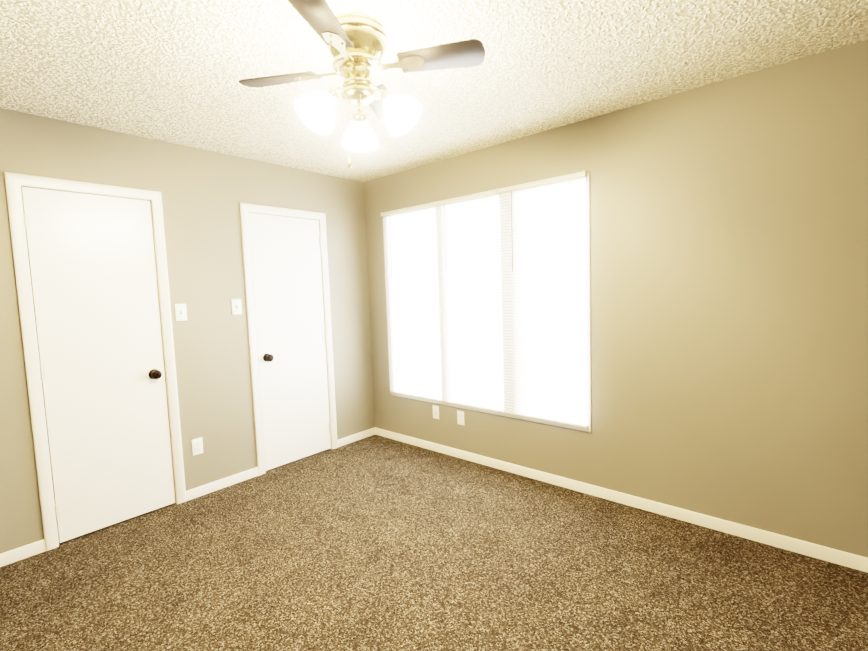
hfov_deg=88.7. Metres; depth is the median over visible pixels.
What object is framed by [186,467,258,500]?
baseboard
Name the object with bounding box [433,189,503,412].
window blind
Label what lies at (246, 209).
door frame
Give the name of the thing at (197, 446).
electrical outlet
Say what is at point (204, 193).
wall
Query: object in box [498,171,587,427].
window blind
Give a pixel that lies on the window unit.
(500, 263)
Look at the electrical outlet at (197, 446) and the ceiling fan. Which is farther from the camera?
the electrical outlet at (197, 446)
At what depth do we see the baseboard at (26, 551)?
2.45 m
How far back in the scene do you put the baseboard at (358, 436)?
4.21 m
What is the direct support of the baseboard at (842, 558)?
attached to the wall at (729, 300)
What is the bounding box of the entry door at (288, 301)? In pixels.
[248,213,330,470]
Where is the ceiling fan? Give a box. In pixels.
[238,0,484,167]
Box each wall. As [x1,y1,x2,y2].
[0,108,374,553]
[363,40,867,557]
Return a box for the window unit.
[383,172,591,431]
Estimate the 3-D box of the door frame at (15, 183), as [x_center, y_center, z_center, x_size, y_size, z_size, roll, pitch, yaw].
[-2.022,0.202,2.740,0.071,2.105,0.745,2,6,41]
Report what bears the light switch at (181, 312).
attached to the wall at (204, 193)
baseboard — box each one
[0,539,45,566]
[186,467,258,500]
[337,427,375,446]
[376,428,863,571]
[864,557,867,572]
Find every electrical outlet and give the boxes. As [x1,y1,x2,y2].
[192,437,202,455]
[457,410,463,424]
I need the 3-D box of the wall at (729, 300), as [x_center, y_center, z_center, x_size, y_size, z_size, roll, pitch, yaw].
[0.748,-0.099,3.204,3.520,2.440,0.140,2,6,41]
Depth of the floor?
2.19 m
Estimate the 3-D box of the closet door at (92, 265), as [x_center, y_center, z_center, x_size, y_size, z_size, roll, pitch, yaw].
[-1.999,0.230,2.714,0.100,2.028,0.628,2,6,41]
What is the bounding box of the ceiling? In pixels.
[0,0,867,181]
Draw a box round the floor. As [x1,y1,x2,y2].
[0,435,867,650]
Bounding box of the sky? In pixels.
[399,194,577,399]
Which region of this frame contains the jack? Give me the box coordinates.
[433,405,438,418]
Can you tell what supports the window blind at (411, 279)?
attached to the window unit
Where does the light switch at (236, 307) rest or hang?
attached to the wall at (204, 193)
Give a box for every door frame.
[4,172,186,550]
[239,203,337,475]
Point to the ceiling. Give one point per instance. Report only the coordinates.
(173, 71)
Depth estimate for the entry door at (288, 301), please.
3.67 m
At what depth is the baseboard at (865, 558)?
2.10 m
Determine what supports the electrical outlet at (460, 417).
attached to the wall at (729, 300)
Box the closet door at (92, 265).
[21,187,174,542]
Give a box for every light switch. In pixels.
[175,304,186,320]
[231,299,241,314]
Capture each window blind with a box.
[381,202,441,401]
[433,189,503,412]
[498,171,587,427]

